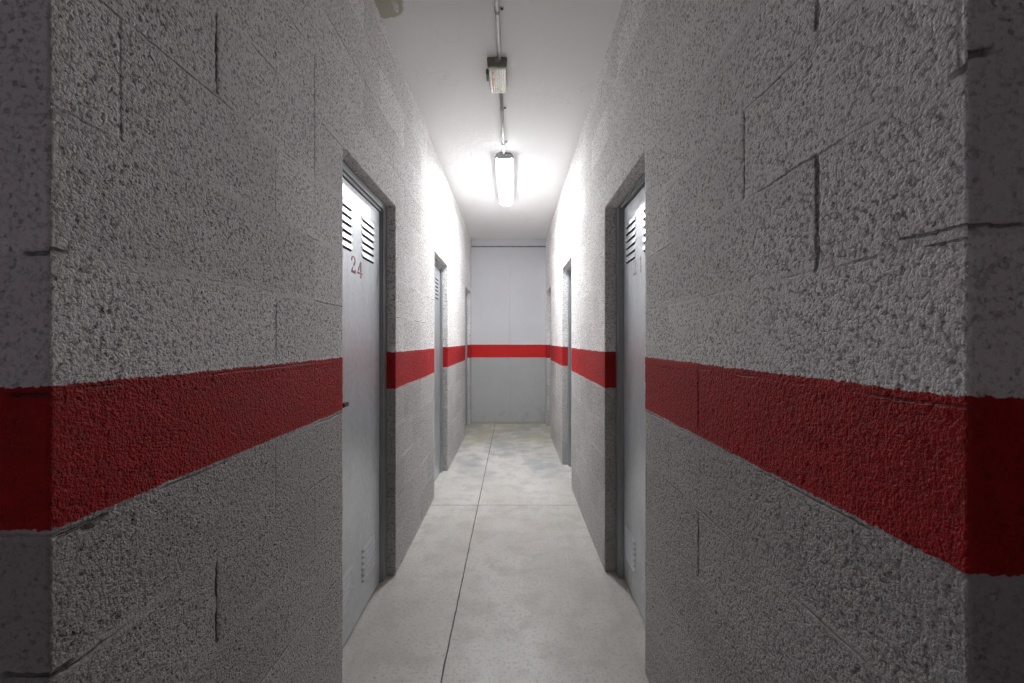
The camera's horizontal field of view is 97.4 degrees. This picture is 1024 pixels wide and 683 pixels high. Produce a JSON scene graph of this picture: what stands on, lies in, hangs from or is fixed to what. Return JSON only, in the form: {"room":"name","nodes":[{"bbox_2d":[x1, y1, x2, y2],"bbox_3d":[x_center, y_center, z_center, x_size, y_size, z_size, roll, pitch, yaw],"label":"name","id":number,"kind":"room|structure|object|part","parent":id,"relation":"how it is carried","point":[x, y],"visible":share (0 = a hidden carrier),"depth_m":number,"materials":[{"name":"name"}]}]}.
{"room":"storage unit corridor","nodes":[
{"label":"storage unit corridor","id":0,"kind":"room"},
{"bbox_2d":[0,0,470,682],"bbox_3d":[-2.432,-0.151,3.943,3.536,2.972,6.594,0,0,0],"label":"wall","id":1,"kind":"structure","parent":0,"point":[171,171],"depth_m":0.95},
{"bbox_2d":[342,161,386,645],"bbox_3d":[-0.769,0.288,2.159,0.169,2.093,0.786,0,0,0],"label":"door","id":2,"kind":"structure","parent":1,"relation":"in","point":[364,313],"depth_m":2.21,"materials":[{"name":"grey metal"}]},
{"bbox_3d":[-0.726,1.094,1.954,0.010,0.164,0.190,0,0,0],"label":"louvre panel","id":3,"kind":"part","parent":2,"relation":"part of","materials":[{"name":"grey metal"}]},
{"bbox_3d":[-0.728,-0.506,1.954,0.005,0.212,0.190,0,0,0],"label":"louvre panel","id":4,"kind":"part","parent":2,"relation":"part of","materials":[{"name":"grey metal"}]},
{"bbox_3d":[-0.728,-0.506,2.276,0.005,0.212,0.200,0,0,0],"label":"louvre panel","id":5,"kind":"part","parent":2,"relation":"part of","materials":[{"name":"grey metal"}]},
{"bbox_3d":[-0.726,1.094,2.276,0.010,0.164,0.200,0,0,0],"label":"louvre panel","id":6,"kind":"part","parent":2,"relation":"part of","materials":[{"name":"grey metal"}]},
{"bbox_2d":[434,258,442,481],"bbox_3d":[-0.769,0.288,4.218,0.169,2.093,0.776,0,0,0],"label":"door","id":7,"kind":"structure","parent":1,"relation":"in","point":[438,268],"depth_m":4.44,"materials":[{"name":"grey metal"}]},
{"bbox_3d":[-0.726,1.094,4.330,0.010,0.164,0.200,0,0,0],"label":"louvre panel","id":8,"kind":"part","parent":7,"relation":"part of","materials":[{"name":"grey metal"}]},
{"bbox_3d":[-0.728,-0.506,4.330,0.005,0.212,0.200,0,0,0],"label":"louvre panel","id":9,"kind":"part","parent":7,"relation":"part of","materials":[{"name":"grey metal"}]},
{"bbox_2d":[465,290,466,425],"bbox_3d":[-0.769,0.288,6.702,0.169,2.093,0.777,0,0,0],"label":"door","id":10,"kind":"structure","parent":1,"relation":"in","point":[465,290],"depth_m":6.98,"materials":[{"name":"grey metal"}]},
{"bbox_2d":[342,423,648,682],"bbox_3d":[-0.950,1.341,3.195,6.900,0.012,8.490,0,0,0],"label":"floor","id":11,"kind":"structure","parent":0,"point":[503,578],"depth_m":2.39,"materials":[{"name":"concrete"}]},
{"bbox_2d":[374,0,622,238],"bbox_3d":[-0.950,-1.706,3.195,6.900,0.163,8.490,0,0,0],"label":"ceiling","id":12,"kind":"structure","parent":0,"point":[555,51],"depth_m":2.92,"materials":[{"name":"white paint"}]},
{"bbox_2d":[486,57,506,89],"bbox_3d":[-0.096,-1.607,2.735,0.129,0.059,0.290,0,0,0],"label":"ceiling lamp","id":13,"kind":"object","parent":12,"relation":"attached to","point":[496,73],"visible":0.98,"depth_m":2.69,"materials":[{"name":"grey plastic"}]},
{"bbox_2d":[494,0,503,60],"bbox_3d":[-0.067,-1.622,1.002,0.046,0.029,3.204,0,0,0],"label":"conduit","id":14,"kind":"object","parent":12,"relation":"attached to","point":[497,9],"visible":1,"depth_m":2.31,"materials":[{"name":"grey plastic"}]},
{"bbox_2d":[499,90,506,154],"bbox_3d":[-0.067,-1.622,3.405,0.046,0.029,1.058,0,0,0],"label":"conduit","id":15,"kind":"object","parent":12,"relation":"attached to","point":[500,91],"visible":0.95,"depth_m":3.28,"materials":[{"name":"grey plastic"}]},
{"bbox_2d":[494,152,513,204],"bbox_3d":[-0.072,-1.595,4.550,0.176,0.088,1.300,0,0,0],"label":"lamp","id":16,"kind":"object","parent":12,"relation":"attached to","point":[504,164],"visible":0.98,"depth_m":4.31,"materials":[{"name":"white plastic"}]},
{"bbox_2d":[471,239,545,422],"bbox_3d":[-0.067,-0.151,7.339,1.595,2.972,0.202,0,0,0],"label":"wall","id":17,"kind":"structure","parent":0,"point":[508,276],"depth_m":7.24,"materials":[{"name":"grey paint"}]},
{"bbox_2d":[546,0,1023,682],"bbox_3d":[1.415,-0.151,3.882,1.769,2.972,6.715,0,0,0],"label":"wall","id":18,"kind":"structure","parent":0,"point":[834,189],"depth_m":0.81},
{"bbox_2d":[568,265,571,466],"bbox_3d":[0.645,0.288,4.451,0.151,2.093,0.764,0,0,0],"label":"door","id":19,"kind":"structure","parent":18,"relation":"in","point":[569,269],"depth_m":4.77,"materials":[{"name":"grey metal"}]},
{"bbox_2d":[616,172,645,620],"bbox_3d":[0.648,0.288,2.200,0.146,2.093,0.779,0,0,0],"label":"door","id":20,"kind":"structure","parent":18,"relation":"in","point":[630,213],"depth_m":2.34,"materials":[{"name":"grey metal"}]},
{"bbox_3d":[0.616,1.094,2.366,0.010,0.164,0.200,0,0,0],"label":"louvre panel","id":21,"kind":"part","parent":20,"relation":"part of","materials":[{"name":"grey metal"}]},
{"bbox_3d":[0.618,-0.524,2.366,0.005,0.219,0.200,0,0,0],"label":"louvre panel","id":22,"kind":"part","parent":20,"relation":"part of","materials":[{"name":"grey metal"}]},
{"bbox_3d":[0.616,1.094,2.044,0.010,0.164,0.190,0,0,0],"label":"louvre panel","id":23,"kind":"part","parent":20,"relation":"part of","materials":[{"name":"grey metal"}]},
{"bbox_3d":[0.618,-0.524,2.044,0.005,0.219,0.190,0,0,0],"label":"louvre panel","id":24,"kind":"part","parent":20,"relation":"part of","materials":[{"name":"grey metal"}]}
]}

